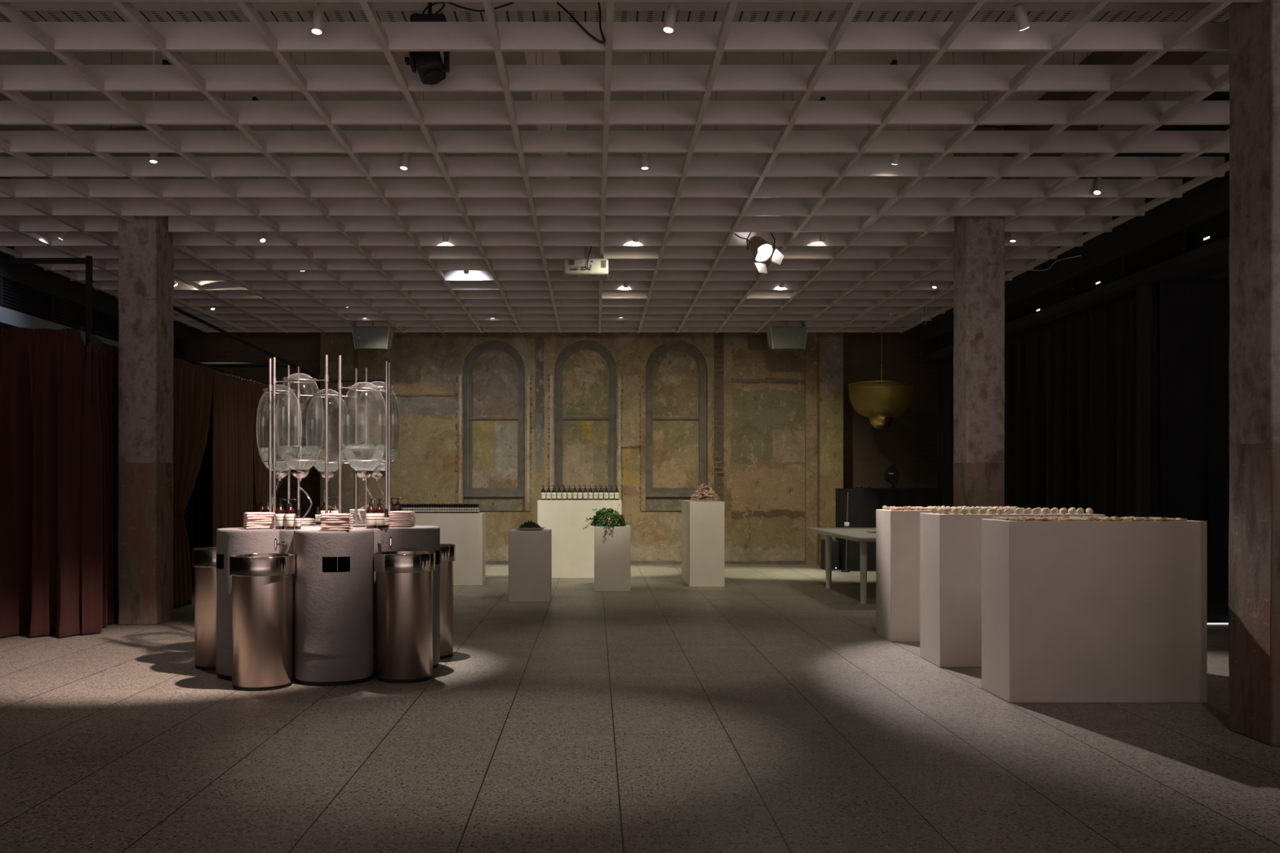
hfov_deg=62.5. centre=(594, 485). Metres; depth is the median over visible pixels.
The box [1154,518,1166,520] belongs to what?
dried slice
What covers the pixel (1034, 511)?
ball
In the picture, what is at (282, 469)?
glass vessel
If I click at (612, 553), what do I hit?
plinth
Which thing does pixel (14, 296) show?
beam
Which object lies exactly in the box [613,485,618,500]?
pump bottle
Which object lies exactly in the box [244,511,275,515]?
folded towel
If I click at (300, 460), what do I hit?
glass vessel
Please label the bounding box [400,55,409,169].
ceiling spotlight
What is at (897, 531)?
plinth
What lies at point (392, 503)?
pump bottle
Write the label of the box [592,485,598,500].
pump bottle
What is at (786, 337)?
speaker
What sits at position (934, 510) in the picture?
ball
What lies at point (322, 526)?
folded towel
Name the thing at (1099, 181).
ceiling spotlight
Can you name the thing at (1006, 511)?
ball
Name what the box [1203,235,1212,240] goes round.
light
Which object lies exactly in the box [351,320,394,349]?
speaker
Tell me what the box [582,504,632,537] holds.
leafy plant
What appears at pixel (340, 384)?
steel pole
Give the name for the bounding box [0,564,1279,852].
floor
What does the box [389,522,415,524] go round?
folded towel
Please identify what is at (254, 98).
track
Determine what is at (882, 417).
pendant lamp
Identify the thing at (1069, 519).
dried slice
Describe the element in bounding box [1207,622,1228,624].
light strip
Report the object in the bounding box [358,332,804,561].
wall
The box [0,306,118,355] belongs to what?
trim
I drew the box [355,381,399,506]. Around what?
glass vessel
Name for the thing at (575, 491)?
pump bottle
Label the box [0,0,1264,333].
grid
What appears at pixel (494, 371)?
window
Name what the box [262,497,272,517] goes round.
pump bottle
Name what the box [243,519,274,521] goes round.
folded towel
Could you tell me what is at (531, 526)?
dish
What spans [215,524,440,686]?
display table
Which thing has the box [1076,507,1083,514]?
ball
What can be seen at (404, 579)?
bin
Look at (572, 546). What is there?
plinth
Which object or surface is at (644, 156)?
ceiling spotlight
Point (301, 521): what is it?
folded towel
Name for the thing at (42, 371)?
curtain
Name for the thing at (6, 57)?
ceiling
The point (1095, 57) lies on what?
trim
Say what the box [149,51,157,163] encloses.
ceiling spotlight
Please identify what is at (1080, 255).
cable
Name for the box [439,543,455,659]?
bin
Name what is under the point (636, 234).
ceiling spotlight
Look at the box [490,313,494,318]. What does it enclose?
ceiling spotlight
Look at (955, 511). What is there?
ball
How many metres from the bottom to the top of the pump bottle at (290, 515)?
0.209 m
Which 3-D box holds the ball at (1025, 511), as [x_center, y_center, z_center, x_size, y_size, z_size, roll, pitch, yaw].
[3.150,0.188,7.683,0.043,0.040,0.043,0,0,-31]
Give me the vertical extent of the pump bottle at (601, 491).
0.209 m
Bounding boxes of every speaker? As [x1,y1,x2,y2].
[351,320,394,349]
[766,320,808,349]
[820,539,839,569]
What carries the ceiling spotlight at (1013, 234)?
hanging from the ceiling at (6, 57)
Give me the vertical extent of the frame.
3.360 m
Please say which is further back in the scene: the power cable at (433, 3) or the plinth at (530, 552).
the plinth at (530, 552)
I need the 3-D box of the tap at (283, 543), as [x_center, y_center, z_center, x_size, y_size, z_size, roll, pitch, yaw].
[-2.125,0.397,7.140,0.033,0.085,0.134,0,0,19]
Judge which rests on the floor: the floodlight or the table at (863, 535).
the table at (863, 535)
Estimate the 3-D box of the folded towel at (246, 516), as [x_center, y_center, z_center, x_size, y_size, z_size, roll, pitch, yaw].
[-2.331,0.210,7.327,0.190,0.021,0.130,0,0,-28]
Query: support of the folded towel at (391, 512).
on the folded towel at (389, 514)
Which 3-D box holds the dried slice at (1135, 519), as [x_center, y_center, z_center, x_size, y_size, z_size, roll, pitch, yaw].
[3.327,0.208,6.442,0.070,0.017,0.071,0,0,-3]
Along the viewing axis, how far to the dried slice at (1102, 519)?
6.42 m
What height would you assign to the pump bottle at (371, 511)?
0.209 m
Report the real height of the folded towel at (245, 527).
0.020 m
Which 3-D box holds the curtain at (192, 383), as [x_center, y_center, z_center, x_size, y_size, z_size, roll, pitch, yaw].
[-4.487,-0.036,11.518,0.231,2.688,1.801,0,0,5]
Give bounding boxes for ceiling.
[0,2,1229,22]
[0,51,1229,198]
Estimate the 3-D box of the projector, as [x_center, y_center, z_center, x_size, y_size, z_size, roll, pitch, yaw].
[-0.090,-2.579,11.467,0.486,0.622,0.386,0,0,0]
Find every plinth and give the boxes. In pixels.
[413,512,485,585]
[508,529,551,602]
[537,499,621,577]
[594,524,631,591]
[681,500,724,586]
[875,509,931,641]
[920,512,1105,667]
[981,519,1207,702]
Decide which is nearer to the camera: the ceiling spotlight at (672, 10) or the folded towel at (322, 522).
the ceiling spotlight at (672, 10)
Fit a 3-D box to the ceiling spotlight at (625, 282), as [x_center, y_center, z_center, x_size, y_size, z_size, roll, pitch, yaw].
[0.402,-2.946,13.220,0.058,0.907,0.124,0,0,-6]
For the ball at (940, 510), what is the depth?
7.80 m
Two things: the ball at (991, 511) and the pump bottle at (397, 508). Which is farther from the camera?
the pump bottle at (397, 508)
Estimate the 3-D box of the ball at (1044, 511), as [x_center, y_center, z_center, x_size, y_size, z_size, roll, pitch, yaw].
[3.289,0.188,7.689,0.043,0.041,0.043,0,0,0]
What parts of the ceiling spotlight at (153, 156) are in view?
stem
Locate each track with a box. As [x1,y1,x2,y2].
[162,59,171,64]
[252,96,258,100]
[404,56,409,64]
[819,96,825,100]
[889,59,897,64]
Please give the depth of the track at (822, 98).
8.05 m
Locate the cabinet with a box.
[835,488,942,571]
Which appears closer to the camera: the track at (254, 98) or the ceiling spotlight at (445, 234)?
the track at (254, 98)
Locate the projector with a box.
[563,246,608,279]
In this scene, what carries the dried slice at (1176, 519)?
on the plinth at (1073, 611)
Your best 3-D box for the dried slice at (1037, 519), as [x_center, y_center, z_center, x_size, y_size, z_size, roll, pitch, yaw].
[2.737,0.207,6.444,0.067,0.017,0.069,0,-1,42]
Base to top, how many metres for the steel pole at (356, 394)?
1.205 m
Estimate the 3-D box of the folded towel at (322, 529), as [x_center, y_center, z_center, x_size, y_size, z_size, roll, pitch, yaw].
[-1.717,0.289,7.021,0.190,0.020,0.130,0,0,-1]
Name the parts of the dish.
dish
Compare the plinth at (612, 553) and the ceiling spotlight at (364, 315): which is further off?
the ceiling spotlight at (364, 315)
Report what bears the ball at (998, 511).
on the plinth at (950, 544)
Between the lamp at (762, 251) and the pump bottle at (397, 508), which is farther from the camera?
the lamp at (762, 251)
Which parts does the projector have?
casing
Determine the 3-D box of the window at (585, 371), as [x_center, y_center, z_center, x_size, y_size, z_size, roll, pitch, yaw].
[-0.147,-1.052,17.825,1.200,2.947,0.229,0,0,0]
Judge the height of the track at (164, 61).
0.030 m
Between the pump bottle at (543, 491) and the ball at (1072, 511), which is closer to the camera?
the ball at (1072, 511)
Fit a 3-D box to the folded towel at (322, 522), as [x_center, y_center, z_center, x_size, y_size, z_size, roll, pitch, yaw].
[-1.714,0.241,7.019,0.188,0.021,0.130,0,0,-2]
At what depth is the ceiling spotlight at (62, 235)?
10.60 m
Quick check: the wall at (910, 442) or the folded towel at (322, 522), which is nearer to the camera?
the folded towel at (322, 522)
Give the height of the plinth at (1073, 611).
1.104 m
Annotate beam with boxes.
[0,277,187,358]
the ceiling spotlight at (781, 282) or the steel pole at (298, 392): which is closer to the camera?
the steel pole at (298, 392)
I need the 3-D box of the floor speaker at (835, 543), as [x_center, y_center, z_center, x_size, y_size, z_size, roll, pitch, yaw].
[3.720,1.085,16.614,0.240,0.470,0.291,0,0,0]
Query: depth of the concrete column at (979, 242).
9.93 m
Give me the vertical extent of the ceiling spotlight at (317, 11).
0.896 m
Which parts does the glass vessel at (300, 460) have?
glass lid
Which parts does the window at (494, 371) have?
sash, meeting rail, panel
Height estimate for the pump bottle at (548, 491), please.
0.209 m
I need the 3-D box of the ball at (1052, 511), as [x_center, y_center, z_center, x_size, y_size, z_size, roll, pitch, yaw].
[3.349,0.189,7.687,0.040,0.038,0.040,0,0,-5]
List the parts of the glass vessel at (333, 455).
glass lid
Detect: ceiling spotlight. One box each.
[57,152,67,239]
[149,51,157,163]
[257,154,266,242]
[311,2,324,34]
[362,313,366,318]
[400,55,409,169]
[442,152,448,242]
[463,197,468,274]
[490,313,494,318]
[623,280,628,287]
[632,152,639,242]
[640,53,648,169]
[662,2,677,32]
[779,280,784,287]
[818,152,826,242]
[890,51,900,164]
[932,280,937,288]
[1009,177,1016,241]
[1013,2,1029,31]
[1093,124,1103,194]
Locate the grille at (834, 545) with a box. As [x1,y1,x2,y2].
[831,542,838,567]
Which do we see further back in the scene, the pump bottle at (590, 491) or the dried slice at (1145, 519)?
the pump bottle at (590, 491)
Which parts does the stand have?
post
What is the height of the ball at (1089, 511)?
0.038 m
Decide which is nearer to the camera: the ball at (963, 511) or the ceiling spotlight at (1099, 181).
the ball at (963, 511)
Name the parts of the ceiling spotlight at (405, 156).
stem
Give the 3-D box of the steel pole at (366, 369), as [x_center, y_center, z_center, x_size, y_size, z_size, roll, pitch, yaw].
[-1.751,-0.302,8.087,0.048,1.205,0.047,0,0,0]
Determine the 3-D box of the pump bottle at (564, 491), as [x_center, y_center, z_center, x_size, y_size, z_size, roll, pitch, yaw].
[-0.429,0.098,15.090,0.067,0.209,0.067,0,0,-31]
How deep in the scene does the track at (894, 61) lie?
7.35 m
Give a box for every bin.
[192,546,216,670]
[229,553,295,691]
[373,551,435,683]
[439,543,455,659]
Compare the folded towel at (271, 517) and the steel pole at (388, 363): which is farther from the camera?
the steel pole at (388, 363)
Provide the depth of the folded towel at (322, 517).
6.96 m
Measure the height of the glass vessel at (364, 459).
1.032 m
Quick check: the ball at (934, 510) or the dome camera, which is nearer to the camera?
the ball at (934, 510)
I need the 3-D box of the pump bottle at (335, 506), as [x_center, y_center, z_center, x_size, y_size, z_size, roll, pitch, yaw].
[-2.017,0.193,8.200,0.067,0.209,0.067,0,0,45]
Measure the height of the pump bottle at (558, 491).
0.209 m
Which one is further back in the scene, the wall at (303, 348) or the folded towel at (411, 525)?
the wall at (303, 348)
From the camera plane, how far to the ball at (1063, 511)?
7.67 m
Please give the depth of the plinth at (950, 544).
7.65 m
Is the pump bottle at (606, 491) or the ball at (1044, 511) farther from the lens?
the pump bottle at (606, 491)
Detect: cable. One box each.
[422,2,514,13]
[555,2,605,43]
[1033,254,1080,271]
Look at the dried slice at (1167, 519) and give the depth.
6.42 m
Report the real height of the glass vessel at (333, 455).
1.037 m
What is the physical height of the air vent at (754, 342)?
0.238 m
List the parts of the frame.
curtain rail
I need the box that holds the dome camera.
[920,306,931,325]
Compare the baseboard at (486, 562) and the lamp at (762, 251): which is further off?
the baseboard at (486, 562)
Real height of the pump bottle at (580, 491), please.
0.209 m
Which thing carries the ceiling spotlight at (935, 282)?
hanging from the ceiling at (6, 57)
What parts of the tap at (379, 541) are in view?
spout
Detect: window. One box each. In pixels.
[457,335,529,511]
[550,335,621,499]
[640,335,712,511]
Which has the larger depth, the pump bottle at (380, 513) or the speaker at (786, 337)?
the speaker at (786, 337)
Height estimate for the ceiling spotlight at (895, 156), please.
0.907 m
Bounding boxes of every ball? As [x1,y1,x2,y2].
[930,507,937,513]
[937,508,942,514]
[942,508,949,514]
[951,508,958,514]
[960,508,967,514]
[968,508,975,514]
[978,508,984,514]
[988,508,995,514]
[996,509,1002,514]
[1004,508,1010,514]
[1014,508,1021,514]
[1022,508,1029,514]
[1031,508,1038,514]
[1041,508,1048,514]
[1049,509,1056,514]
[1060,508,1066,514]
[1069,508,1075,514]
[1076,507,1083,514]
[1087,509,1093,514]
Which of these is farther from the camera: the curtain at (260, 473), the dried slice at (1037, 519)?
the curtain at (260, 473)
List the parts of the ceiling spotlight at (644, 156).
stem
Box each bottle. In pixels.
[256,497,264,512]
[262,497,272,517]
[275,498,286,528]
[284,498,296,528]
[294,509,301,528]
[315,506,320,524]
[320,497,329,524]
[330,497,338,513]
[365,498,377,528]
[375,498,384,528]
[383,508,389,528]
[391,497,396,511]
[393,497,403,511]
[540,485,546,500]
[545,485,551,500]
[551,485,555,500]
[555,485,561,500]
[561,485,566,500]
[566,485,572,500]
[572,485,577,500]
[577,485,582,500]
[582,485,587,500]
[587,485,592,500]
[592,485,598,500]
[598,485,603,500]
[603,485,608,500]
[608,485,613,500]
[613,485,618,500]
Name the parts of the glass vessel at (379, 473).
glass lid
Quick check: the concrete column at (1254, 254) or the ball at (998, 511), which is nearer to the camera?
the concrete column at (1254, 254)
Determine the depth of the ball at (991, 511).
7.67 m
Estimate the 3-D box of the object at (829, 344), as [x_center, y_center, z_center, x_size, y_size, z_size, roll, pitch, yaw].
[3.935,-1.040,17.745,0.390,4.720,0.590,0,0,0]
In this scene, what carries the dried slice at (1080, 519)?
on the plinth at (1073, 611)
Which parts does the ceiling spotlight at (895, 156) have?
stem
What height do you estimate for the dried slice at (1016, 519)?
0.016 m
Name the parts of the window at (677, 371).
sash, panel, meeting rail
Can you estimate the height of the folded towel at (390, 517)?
0.020 m
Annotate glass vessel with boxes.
[256,384,302,509]
[275,373,324,522]
[300,389,354,511]
[341,382,386,527]
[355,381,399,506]
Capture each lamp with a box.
[408,2,449,84]
[733,197,784,273]
[848,380,915,429]
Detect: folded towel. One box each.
[243,516,275,519]
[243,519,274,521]
[243,521,275,524]
[243,524,275,526]
[243,526,274,528]
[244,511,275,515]
[244,515,275,517]
[301,518,315,520]
[301,520,315,522]
[301,522,315,524]
[320,513,352,516]
[320,515,353,519]
[320,518,353,520]
[320,520,353,524]
[320,523,352,525]
[320,525,352,528]
[320,528,352,530]
[349,509,364,511]
[388,511,415,514]
[388,513,415,515]
[389,515,415,518]
[389,517,415,520]
[389,520,415,522]
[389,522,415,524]
[389,524,414,527]
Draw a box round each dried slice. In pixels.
[1015,518,1026,520]
[1024,517,1035,520]
[1035,518,1047,520]
[1066,518,1079,520]
[1078,518,1090,520]
[1089,518,1100,520]
[1101,518,1112,520]
[1123,518,1133,520]
[1133,518,1144,520]
[1143,518,1154,520]
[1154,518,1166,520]
[1165,518,1175,520]
[1175,518,1187,520]
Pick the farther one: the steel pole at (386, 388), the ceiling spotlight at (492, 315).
the ceiling spotlight at (492, 315)
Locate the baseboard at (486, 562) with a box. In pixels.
[485,560,804,564]
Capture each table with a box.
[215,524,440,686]
[806,527,875,604]
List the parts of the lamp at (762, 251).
barn door, barn door, barn door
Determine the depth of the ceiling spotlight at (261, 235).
10.72 m
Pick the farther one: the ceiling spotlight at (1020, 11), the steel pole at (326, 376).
the steel pole at (326, 376)
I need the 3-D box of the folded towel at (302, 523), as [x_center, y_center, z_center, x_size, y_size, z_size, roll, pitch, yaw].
[-2.240,0.289,8.049,0.190,0.020,0.130,0,0,-31]
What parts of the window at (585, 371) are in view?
sash, meeting rail, panel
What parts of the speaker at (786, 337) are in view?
plate, plate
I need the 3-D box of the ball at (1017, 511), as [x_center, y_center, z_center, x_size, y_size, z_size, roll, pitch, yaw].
[3.095,0.188,7.698,0.044,0.042,0.044,0,0,42]
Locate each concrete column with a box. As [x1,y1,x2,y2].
[118,128,173,625]
[953,127,1004,507]
[1228,0,1279,746]
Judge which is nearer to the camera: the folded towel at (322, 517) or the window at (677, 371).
the folded towel at (322, 517)
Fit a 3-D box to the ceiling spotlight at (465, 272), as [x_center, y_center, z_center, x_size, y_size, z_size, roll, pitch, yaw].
[-1.507,-2.946,12.383,0.061,0.907,0.124,0,0,0]
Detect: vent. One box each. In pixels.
[747,335,767,350]
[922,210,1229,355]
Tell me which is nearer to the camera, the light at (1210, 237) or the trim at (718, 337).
the light at (1210, 237)
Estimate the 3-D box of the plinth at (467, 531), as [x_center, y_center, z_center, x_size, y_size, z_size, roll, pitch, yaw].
[-2.077,0.841,14.100,1.200,0.956,0.380,0,0,0]
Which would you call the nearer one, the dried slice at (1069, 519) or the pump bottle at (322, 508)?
the dried slice at (1069, 519)
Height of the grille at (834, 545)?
0.390 m
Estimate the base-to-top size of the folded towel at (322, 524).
0.021 m
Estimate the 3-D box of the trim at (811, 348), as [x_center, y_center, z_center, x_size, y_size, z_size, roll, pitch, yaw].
[3.645,-1.040,17.760,0.190,4.720,0.160,0,0,0]
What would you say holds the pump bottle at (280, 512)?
on the display table at (335, 576)
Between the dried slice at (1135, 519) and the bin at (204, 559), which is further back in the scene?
the bin at (204, 559)
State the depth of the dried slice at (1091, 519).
6.42 m
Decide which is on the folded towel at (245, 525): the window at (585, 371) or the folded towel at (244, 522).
the folded towel at (244, 522)
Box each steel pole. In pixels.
[267,358,272,512]
[271,357,276,528]
[286,365,289,507]
[296,366,302,525]
[324,355,328,513]
[337,355,342,513]
[352,368,359,524]
[363,368,367,524]
[384,360,390,527]
[387,362,391,524]
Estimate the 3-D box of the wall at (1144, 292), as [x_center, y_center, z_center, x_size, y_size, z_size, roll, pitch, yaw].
[7.350,-1.040,10.250,4.100,4.720,0.100,0,0,0]
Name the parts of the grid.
long blade, long blade, long blade, long blade, long blade, long blade, long blade, long blade, long blade, long blade, cross blade, cross blade, cross blade, cross blade, cross blade, cross blade, cross blade, cross blade, cross blade, cross blade, cross blade, cross blade, cross blade, cross blade, long blade, cross blade, cross blade, cross blade, cross blade, cross blade, cross blade, long blade, long blade, long blade, long blade, long blade, long blade, long blade, long blade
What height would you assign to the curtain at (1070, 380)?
3.300 m
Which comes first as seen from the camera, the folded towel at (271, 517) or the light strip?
the folded towel at (271, 517)
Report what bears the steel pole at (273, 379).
on the display table at (335, 576)
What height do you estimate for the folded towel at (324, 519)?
0.020 m
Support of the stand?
on the floor
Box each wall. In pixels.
[183,326,319,523]
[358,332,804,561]
[843,320,937,488]
[1136,251,1229,622]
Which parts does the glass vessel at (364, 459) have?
glass lid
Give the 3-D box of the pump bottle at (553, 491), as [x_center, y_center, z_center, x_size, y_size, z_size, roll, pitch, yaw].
[-0.579,0.098,15.090,0.067,0.209,0.067,0,0,-31]
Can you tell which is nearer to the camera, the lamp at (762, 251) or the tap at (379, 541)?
the tap at (379, 541)
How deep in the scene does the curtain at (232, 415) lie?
12.86 m
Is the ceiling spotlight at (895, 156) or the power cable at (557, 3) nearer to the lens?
the power cable at (557, 3)
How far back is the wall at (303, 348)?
18.35 m
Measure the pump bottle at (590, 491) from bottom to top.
0.209 m
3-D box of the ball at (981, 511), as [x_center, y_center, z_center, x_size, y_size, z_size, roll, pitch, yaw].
[2.827,0.188,7.688,0.042,0.040,0.042,0,0,16]
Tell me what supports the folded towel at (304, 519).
on the folded towel at (301, 521)
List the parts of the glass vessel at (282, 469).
glass lid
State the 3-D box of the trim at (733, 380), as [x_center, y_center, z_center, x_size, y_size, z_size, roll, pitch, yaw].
[0.074,-1.646,17.728,7.337,0.291,0.032,0,0,0]
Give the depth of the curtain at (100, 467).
9.41 m
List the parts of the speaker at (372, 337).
plate, plate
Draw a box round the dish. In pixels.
[516,520,545,530]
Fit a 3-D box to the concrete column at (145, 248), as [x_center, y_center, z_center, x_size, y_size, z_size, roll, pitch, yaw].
[-4.335,-1.030,10.195,0.366,4.700,0.436,0,0,0]
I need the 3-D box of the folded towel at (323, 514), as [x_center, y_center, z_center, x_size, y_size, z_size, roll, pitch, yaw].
[-1.716,0.194,7.022,0.193,0.021,0.132,0,0,-1]
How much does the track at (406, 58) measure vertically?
0.030 m
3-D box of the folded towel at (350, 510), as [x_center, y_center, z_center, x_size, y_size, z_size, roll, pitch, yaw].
[-1.846,0.194,8.277,0.150,0.021,0.130,0,0,-15]
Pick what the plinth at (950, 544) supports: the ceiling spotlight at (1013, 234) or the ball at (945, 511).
the ball at (945, 511)
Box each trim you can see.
[0,177,190,342]
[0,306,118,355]
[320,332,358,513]
[382,379,805,396]
[524,51,572,198]
[714,332,724,502]
[804,332,817,564]
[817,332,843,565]
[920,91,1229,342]
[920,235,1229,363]
[924,51,1208,198]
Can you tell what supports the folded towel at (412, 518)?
on the folded towel at (390, 521)
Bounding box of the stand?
[840,492,850,572]
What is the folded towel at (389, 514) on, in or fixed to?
on the folded towel at (390, 517)
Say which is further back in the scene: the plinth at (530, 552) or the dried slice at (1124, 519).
the plinth at (530, 552)
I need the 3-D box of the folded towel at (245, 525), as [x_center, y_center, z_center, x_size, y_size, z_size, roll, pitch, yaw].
[-2.335,0.273,7.331,0.190,0.021,0.131,0,0,-30]
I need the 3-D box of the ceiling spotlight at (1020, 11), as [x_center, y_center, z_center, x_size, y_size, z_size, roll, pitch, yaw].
[2.341,-2.957,5.774,0.120,0.906,0.058,0,0,-43]
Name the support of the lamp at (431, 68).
hanging from the grid
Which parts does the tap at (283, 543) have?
spout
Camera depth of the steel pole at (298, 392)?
7.98 m
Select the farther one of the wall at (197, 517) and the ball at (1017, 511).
the wall at (197, 517)
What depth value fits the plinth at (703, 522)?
13.74 m
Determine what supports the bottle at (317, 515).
on the display table at (335, 576)
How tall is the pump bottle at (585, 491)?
0.209 m
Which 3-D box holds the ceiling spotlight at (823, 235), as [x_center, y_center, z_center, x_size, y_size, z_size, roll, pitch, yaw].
[2.340,-2.946,10.755,0.058,0.907,0.124,0,0,-12]
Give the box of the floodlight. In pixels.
[884,463,899,488]
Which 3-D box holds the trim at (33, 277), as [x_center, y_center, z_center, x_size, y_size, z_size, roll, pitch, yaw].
[-6.700,-2.840,7.900,0.500,1.120,17.800,0,0,0]
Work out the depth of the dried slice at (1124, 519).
6.41 m
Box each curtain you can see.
[0,327,85,637]
[81,334,118,635]
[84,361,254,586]
[173,357,214,608]
[212,370,253,546]
[252,380,296,511]
[936,283,1159,517]
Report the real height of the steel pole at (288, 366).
1.205 m
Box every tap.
[274,538,288,551]
[377,537,391,549]

